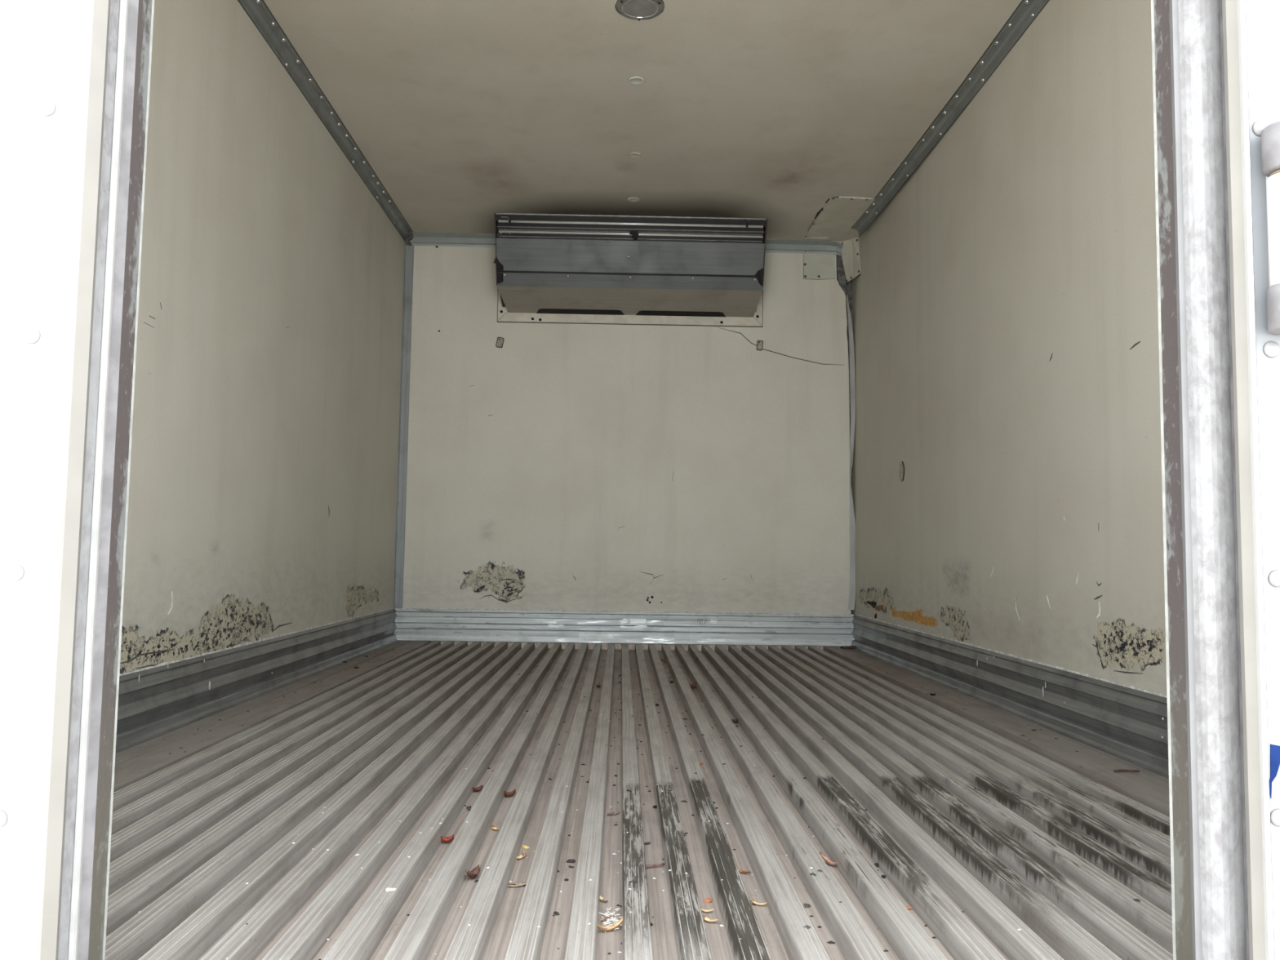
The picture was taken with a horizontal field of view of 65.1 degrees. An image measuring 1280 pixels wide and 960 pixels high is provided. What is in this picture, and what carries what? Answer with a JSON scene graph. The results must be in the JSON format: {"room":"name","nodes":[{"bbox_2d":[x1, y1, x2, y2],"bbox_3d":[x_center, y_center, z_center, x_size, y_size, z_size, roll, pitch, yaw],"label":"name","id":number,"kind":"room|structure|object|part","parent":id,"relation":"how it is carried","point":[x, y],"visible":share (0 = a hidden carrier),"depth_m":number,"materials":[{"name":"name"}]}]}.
{"room":"refrigerated truck interior","nodes":[
{"label":"refrigerated truck interior","id":0,"kind":"room"},
{"bbox_2d":[120,0,405,673],"bbox_3d":[-1.202,-0.369,3.062,0.061,2.167,3.979,1,-4,-1],"label":"wall","id":1,"kind":"structure","parent":0,"point":[262,502],"depth_m":3.01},
{"bbox_2d":[115,608,398,753],"bbox_3d":[-1.169,0.569,2.999,0.034,0.168,3.947,1,-4,-1],"label":"baseboard","id":2,"kind":"structure","parent":1,"relation":"attached to","point":[161,699],"depth_m":2.87,"materials":[{"name":"grey metal"}]},
{"bbox_2d":[237,0,413,240],"bbox_3d":[-1.135,-1.378,3.127,0.045,0.044,3.959,1,-4,-1],"label":"trim","id":3,"kind":"structure","parent":1,"relation":"attached to","point":[258,11],"depth_m":3.58,"materials":[{"name":"metal"}]},
{"bbox_2d":[402,245,852,613],"bbox_3d":[-0.051,-0.203,5.116,2.320,2.107,0.101,1,-4,-1],"label":"wall","id":4,"kind":"structure","parent":0,"point":[559,466],"depth_m":5.06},
{"bbox_2d":[393,244,413,608],"bbox_3d":[-1.188,-0.280,5.043,0.043,1.842,0.016,1,-4,-1],"label":"trim","id":5,"kind":"structure","parent":4,"relation":"attached to","point":[409,250],"depth_m":5.04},
{"bbox_2d":[495,337,504,347],"bbox_3d":[-0.711,-0.698,5.087,0.043,0.058,0.006,1,-4,-1],"label":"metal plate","id":6,"kind":"object","parent":4,"relation":"attached to","point":[500,342],"visible":1,"depth_m":5.09,"materials":[{"name":"beige metal"}]},
{"bbox_2d":[393,608,854,646],"bbox_3d":[-0.074,0.732,4.991,2.292,0.162,0.016,1,-4,-1],"label":"baseboard","id":7,"kind":"structure","parent":4,"relation":"attached to","point":[440,624],"depth_m":4.99,"materials":[{"name":"metal"}]},
{"bbox_2d":[405,231,842,256],"bbox_3d":[-0.082,-1.203,5.108,2.223,0.072,0.062,1,-4,-1],"label":"trim","id":8,"kind":"structure","parent":4,"relation":"attached to","point":[415,238],"depth_m":5.12,"materials":[{"name":"metal"}]},
{"bbox_2d":[493,213,767,327],"bbox_3d":[-0.043,-1.026,4.947,1.355,0.446,0.359,1,-4,-1],"label":"refrigeration unit","id":9,"kind":"object","parent":4,"relation":"attached to","point":[550,268],"visible":1,"depth_m":4.88,"materials":[{"name":"metal"}]},
{"bbox_3d":[-0.052,-0.890,5.007,1.301,0.088,0.214,1,-4,-1],"label":"underside panel","id":10,"kind":"part","parent":9,"relation":"part of","materials":[{"name":"beige metal"}]},
{"bbox_3d":[-0.046,-1.080,4.856,1.303,0.144,0.061,1,-4,-1],"label":"panel","id":11,"kind":"part","parent":9,"relation":"part of","materials":[{"name":"metal"}]},
{"bbox_3d":[-0.044,-1.182,4.822,1.267,0.012,0.012,1,-4,-1],"label":"rod","id":12,"kind":"part","parent":9,"relation":"part of","materials":[{"name":"silver metal"}]},
{"bbox_3d":[-0.043,-1.226,4.803,1.267,0.013,0.013,1,-4,-1],"label":"rod","id":13,"kind":"part","parent":9,"relation":"part of","materials":[{"name":"silver metal"}]},
{"bbox_2d":[756,340,763,351],"bbox_3d":[0.611,-0.686,5.112,0.035,0.054,0.006,1,-4,-1],"label":"plug","id":14,"kind":"object","parent":4,"relation":"attached to","point":[759,343],"visible":1,"depth_m":5.11,"materials":[{"name":"beige plastic"}]},
{"bbox_2d":[804,251,835,279],"bbox_3d":[0.922,-1.112,5.149,0.165,0.164,0.005,1,-4,-1],"label":"plate","id":15,"kind":"object","parent":4,"relation":"attached to","point":[815,265],"visible":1,"depth_m":5.15,"materials":[{"name":"white metal"}]},
{"bbox_2d":[835,254,855,609],"bbox_3d":[1.046,-0.272,5.094,0.103,1.850,0.024,0,-4,11],"label":"trim","id":16,"kind":"structure","parent":4,"relation":"attached to","point":[840,268],"depth_m":5.08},
{"bbox_2d":[104,640,1173,959],"bbox_3d":[-0.038,0.717,2.985,2.300,0.104,4.139,1,-4,-1],"label":"floor","id":17,"kind":"structure","parent":0,"point":[1056,851],"depth_m":1.73,"materials":[{"name":"metal"}]},
{"bbox_2d":[385,887,396,891],"bbox_3d":[-0.330,0.542,1.326,0.014,0.003,0.008,3,-5,-24],"label":"chip","id":18,"kind":"object","parent":17,"relation":"on","point":[388,889],"visible":1,"depth_m":1.32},
{"bbox_2d":[440,834,453,843],"bbox_3d":[-0.319,0.590,1.649,0.025,0.013,0.016,2,-4,-18],"label":"dry leaf","id":19,"kind":"object","parent":17,"relation":"on","point":[445,839],"visible":0.98,"depth_m":1.65,"materials":[{"name":"red plant"}]},
{"bbox_2d":[464,864,480,879],"bbox_3d":[-0.245,0.576,1.470,0.017,0.017,0.032,-2,-5,32],"label":"dry leaf","id":20,"kind":"object","parent":17,"relation":"on","point":[472,874],"visible":1,"depth_m":1.47,"materials":[{"name":"brown plant"}]},
{"bbox_2d":[472,784,483,791],"bbox_3d":[-0.326,0.616,2.001,0.027,0.013,0.015,4,-5,-35],"label":"dry leaf","id":21,"kind":"object","parent":17,"relation":"on","point":[477,788],"visible":0.96,"depth_m":2.00,"materials":[{"name":"brown plant"}]},
{"bbox_2d":[490,824,498,830],"bbox_3d":[-0.250,0.600,1.730,0.009,0.007,0.023,4,-5,-37],"label":"seed","id":22,"kind":"object","parent":17,"relation":"on","point":[492,826],"visible":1,"depth_m":1.73,"materials":[{"name":"yellow plant"}]},
{"bbox_2d":[503,788,515,796],"bbox_3d":[-0.258,0.613,1.963,0.030,0.016,0.015,2,-4,-13],"label":"dry leaf","id":23,"kind":"object","parent":17,"relation":"on","point":[505,793],"visible":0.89,"depth_m":1.96,"materials":[{"name":"brown plant"}]},
{"bbox_2d":[507,882,526,886],"bbox_3d":[-0.181,0.582,1.444,0.038,0.004,0.018,1,-4,-7],"label":"dry leaf","id":24,"kind":"object","parent":17,"relation":"on","point":[510,884],"visible":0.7,"depth_m":1.44,"materials":[{"name":"beige plant"}]},
{"bbox_2d":[516,853,525,858],"bbox_3d":[-0.188,0.589,1.570,0.010,0.007,0.025,-2,-5,32],"label":"seed","id":25,"kind":"object","parent":17,"relation":"on","point":[522,855],"visible":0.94,"depth_m":1.57,"materials":[{"name":"yellow plant"}]},
{"bbox_2d":[521,844,529,848],"bbox_3d":[-0.186,0.595,1.630,0.013,0.005,0.010,3,-5,-24],"label":"chip","id":26,"kind":"object","parent":17,"relation":"on","point":[522,846],"visible":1,"depth_m":1.63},
{"bbox_2d":[566,859,575,862],"bbox_3d":[-0.107,0.592,1.558,0.015,0.004,0.009,0,-4,9],"label":"chip","id":27,"kind":"object","parent":17,"relation":"on","point":[568,860],"visible":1,"depth_m":1.56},
{"bbox_2d":[600,895,608,902],"bbox_3d":[-0.050,0.578,1.384,0.006,0.006,0.025,3,-5,-31],"label":"dry leaf","id":28,"kind":"object","parent":17,"relation":"on","point":[602,899],"visible":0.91,"depth_m":1.38,"materials":[{"name":"beige plant"}]},
{"bbox_2d":[601,915,616,922],"bbox_3d":[-0.040,0.574,1.314,0.027,0.004,0.005,5,-6,-42],"label":"twig","id":29,"kind":"object","parent":17,"relation":"on","point":[606,917],"visible":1,"depth_m":1.31,"materials":[{"name":"brown wood"}]},
{"bbox_2d":[597,916,622,931],"bbox_3d":[-0.042,0.565,1.275,0.051,0.017,0.009,3,-5,-27],"label":"dry leaf","id":30,"kind":"object","parent":17,"relation":"on","point":[607,928],"visible":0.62,"depth_m":1.28,"materials":[{"name":"beige plant"}]},
{"bbox_2d":[599,907,622,932],"bbox_3d":[-0.035,0.573,1.310,0.038,0.007,0.082,1,-4,-1],"label":"fluff","id":31,"kind":"object","parent":17,"relation":"on","point":[615,918],"visible":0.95,"depth_m":1.31,"materials":[{"name":"white fabric"}]},
{"bbox_2d":[606,810,619,815],"bbox_3d":[-0.049,0.614,1.847,0.016,0.004,0.034,-2,-5,37],"label":"dry leaf","id":32,"kind":"object","parent":17,"relation":"on","point":[615,812],"visible":1,"depth_m":1.85,"materials":[{"name":"plant"}]},
{"bbox_2d":[137,648,1140,959],"bbox_3d":[-0.040,0.681,2.971,2.196,0.033,3.782,1,-4,-1],"label":"debris","id":33,"kind":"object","parent":17,"relation":"on","point":[555,913],"depth_m":1.78,"materials":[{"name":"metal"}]},
{"bbox_2d":[645,862,664,868],"bbox_3d":[0.020,0.591,1.535,0.042,0.006,0.009,3,-5,-25],"label":"twig","id":34,"kind":"object","parent":17,"relation":"on","point":[661,864],"visible":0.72,"depth_m":1.53,"materials":[{"name":"brown wood"}]},
{"bbox_2d":[689,682,696,688],"bbox_3d":[0.191,0.734,3.572,0.031,0.022,0.031,1,-4,-1],"label":"dry leaf","id":35,"kind":"object","parent":17,"relation":"on","point":[692,686],"visible":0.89,"depth_m":3.56,"materials":[{"name":"brown plant"}]},
{"bbox_2d":[700,906,714,912],"bbox_3d":[0.088,0.578,1.349,0.023,0.006,0.007,-1,-4,21],"label":"seed","id":36,"kind":"object","parent":17,"relation":"on","point":[702,909],"visible":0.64,"depth_m":1.35,"materials":[{"name":"beige plant"}]},
{"bbox_2d":[704,897,712,902],"bbox_3d":[0.095,0.582,1.389,0.011,0.004,0.008,3,-5,-31],"label":"chip","id":37,"kind":"object","parent":17,"relation":"on","point":[708,900],"visible":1,"depth_m":1.39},
{"bbox_2d":[702,914,717,922],"bbox_3d":[0.091,0.575,1.313,0.025,0.006,0.008,-2,-5,36],"label":"seed","id":38,"kind":"object","parent":17,"relation":"on","point":[704,917],"visible":0.82,"depth_m":1.31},
{"bbox_2d":[731,718,737,723],"bbox_3d":[0.270,0.687,2.863,0.018,0.014,0.018,-1,-5,28],"label":"dry leaf","id":39,"kind":"object","parent":17,"relation":"on","point":[734,721],"visible":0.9,"depth_m":2.86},
{"bbox_2d":[737,867,751,872],"bbox_3d":[0.156,0.591,1.516,0.030,0.007,0.007,-3,-6,44],"label":"dry leaf","id":40,"kind":"object","parent":17,"relation":"on","point":[739,869],"visible":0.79,"depth_m":1.51,"materials":[{"name":"brown plant"}]},
{"bbox_2d":[750,898,767,905],"bbox_3d":[0.163,0.581,1.378,0.024,0.006,0.006,-2,-5,30],"label":"seed","id":41,"kind":"object","parent":17,"relation":"on","point":[751,900],"visible":1,"depth_m":1.38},
{"bbox_2d":[804,902,810,907],"bbox_3d":[0.230,0.584,1.378,0.012,0.003,0.013,2,-4,-15],"label":"chip","id":42,"kind":"object","parent":17,"relation":"on","point":[806,905],"visible":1,"depth_m":1.37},
{"bbox_2d":[817,851,838,866],"bbox_3d":[0.295,0.592,1.564,0.012,0.015,0.059,4,-5,-33],"label":"dry leaf","id":43,"kind":"object","parent":17,"relation":"on","point":[825,859],"visible":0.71,"depth_m":1.57,"materials":[{"name":"plant"}]},
{"bbox_2d":[840,645,856,648],"bbox_3d":[1.016,0.816,4.897,0.077,0.015,0.032,0,-4,10],"label":"chip","id":44,"kind":"object","parent":17,"relation":"on","point":[846,646],"visible":1,"depth_m":4.88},
{"bbox_2d":[1113,768,1139,772],"bbox_3d":[1.036,0.620,2.134,0.053,0.007,0.010,0,-4,9],"label":"twig","id":45,"kind":"object","parent":17,"relation":"on","point":[1118,770],"visible":1,"depth_m":2.13,"materials":[{"name":"wood"}]},
{"bbox_2d":[0,0,1279,959],"bbox_3d":[0.012,-0.225,1.030,2.440,3.000,0.100,1,-4,-1],"label":"doors","id":46,"kind":"structure","parent":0,"point":[44,43],"depth_m":0.97,"materials":[{"name":"paint"}]},
{"bbox_2d":[36,0,154,959],"bbox_3d":[-0.554,-0.409,1.033,0.050,2.050,0.098,1,-4,-1],"label":"trim","id":47,"kind":"structure","parent":46,"relation":"attached to","point":[74,891],"depth_m":1.00,"materials":[{"name":"silver metal"}]},
{"bbox_2d":[1151,0,1274,959],"bbox_3d":[0.594,-0.389,1.065,0.090,2.050,0.090,-2,-5,32],"label":"trim","id":48,"kind":"structure","parent":46,"relation":"attached to","point":[1210,825],"depth_m":1.01,"materials":[{"name":"silver metal"}]},
{"bbox_2d":[1261,121,1279,334],"bbox_3d":[0.656,-0.245,0.978,0.089,0.204,0.039,1,-4,-1],"label":"door hinge","id":49,"kind":"object","parent":46,"relation":"attached to","point":[1270,135],"visible":1,"depth_m":0.97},
{"bbox_2d":[1268,744,1279,798],"bbox_3d":[0.607,0.279,0.959,0.015,0.051,0.001,1,-4,-1],"label":"decal","id":50,"kind":"object","parent":46,"relation":"attached to","point":[1274,749],"visible":1,"depth_m":0.96},
{"bbox_2d":[263,0,1022,244],"bbox_3d":[-0.008,-1.407,3.190,2.300,0.064,4.039,1,-4,-1],"label":"ceiling","id":51,"kind":"structure","parent":0,"point":[465,113],"depth_m":3.53,"materials":[{"name":"white paint"}]},
{"bbox_2d":[627,196,639,201],"bbox_3d":[-0.029,-1.276,4.565,0.056,0.005,0.056,1,-4,-1],"label":"plug","id":52,"kind":"object","parent":51,"relation":"attached to","point":[631,198],"visible":1,"depth_m":4.56,"materials":[{"name":"white plastic"}]},
{"bbox_2d":[627,151,641,158],"bbox_3d":[-0.021,-1.313,4.054,0.058,0.005,0.058,1,-4,-1],"label":"plug","id":53,"kind":"object","parent":51,"relation":"attached to","point":[632,154],"visible":1,"depth_m":4.05,"materials":[{"name":"white plastic"}]},
{"bbox_2d":[627,75,645,84],"bbox_3d":[-0.012,-1.360,3.414,0.060,0.005,0.060,1,-4,-1],"label":"plug","id":54,"kind":"object","parent":51,"relation":"attached to","point":[636,80],"visible":1,"depth_m":3.41,"materials":[{"name":"white plastic"}]},
{"bbox_2d":[614,0,664,20],"bbox_3d":[-0.001,-1.391,2.954,0.146,0.009,0.146,1,-4,-1],"label":"recessed light","id":55,"kind":"object","parent":51,"relation":"in","point":[638,10],"visible":1,"depth_m":2.96,"materials":[{"name":"metal"}]},
{"bbox_2d":[804,197,874,237],"bbox_3d":[0.945,-1.245,4.793,0.218,0.005,0.573,1,-4,-1],"label":"plate","id":56,"kind":"object","parent":51,"relation":"attached to","point":[839,215],"visible":1,"depth_m":4.75,"materials":[{"name":"white metal"}]},
{"bbox_2d":[852,0,1166,694],"bbox_3d":[1.154,-0.326,3.182,0.062,2.167,4.136,1,-4,-1],"label":"wall","id":57,"kind":"structure","parent":0,"point":[1005,310],"depth_m":2.91,"materials":[{"name":"beige plastic"}]},
{"bbox_2d":[841,237,860,282],"bbox_3d":[1.075,-1.142,5.078,0.042,0.273,0.143,4,-5,-34],"label":"plate","id":58,"kind":"object","parent":57,"relation":"attached to","point":[850,249],"visible":0.94,"depth_m":5.09,"materials":[{"name":"white metal"}]},
{"bbox_2d":[898,461,904,482],"bbox_3d":[1.101,-0.035,4.222,0.002,0.090,0.090,1,-4,-1],"label":"plug","id":59,"kind":"object","parent":57,"relation":"attached to","point":[901,469],"depth_m":4.22,"materials":[{"name":"beige plastic"}]},
{"bbox_2d":[850,0,1049,236],"bbox_3d":[1.115,-1.350,3.057,0.064,0.044,3.740,1,-4,-2],"label":"trim","id":60,"kind":"structure","parent":57,"relation":"attached to","point":[1027,11],"depth_m":3.50,"materials":[{"name":"metal"}]},
{"bbox_2d":[851,613,1168,778],"bbox_3d":[1.096,0.604,3.039,0.034,0.171,3.947,1,-4,-1],"label":"baseboard","id":61,"kind":"structure","parent":57,"relation":"attached to","point":[1122,721],"depth_m":2.76,"materials":[{"name":"grey metal"}]}
]}

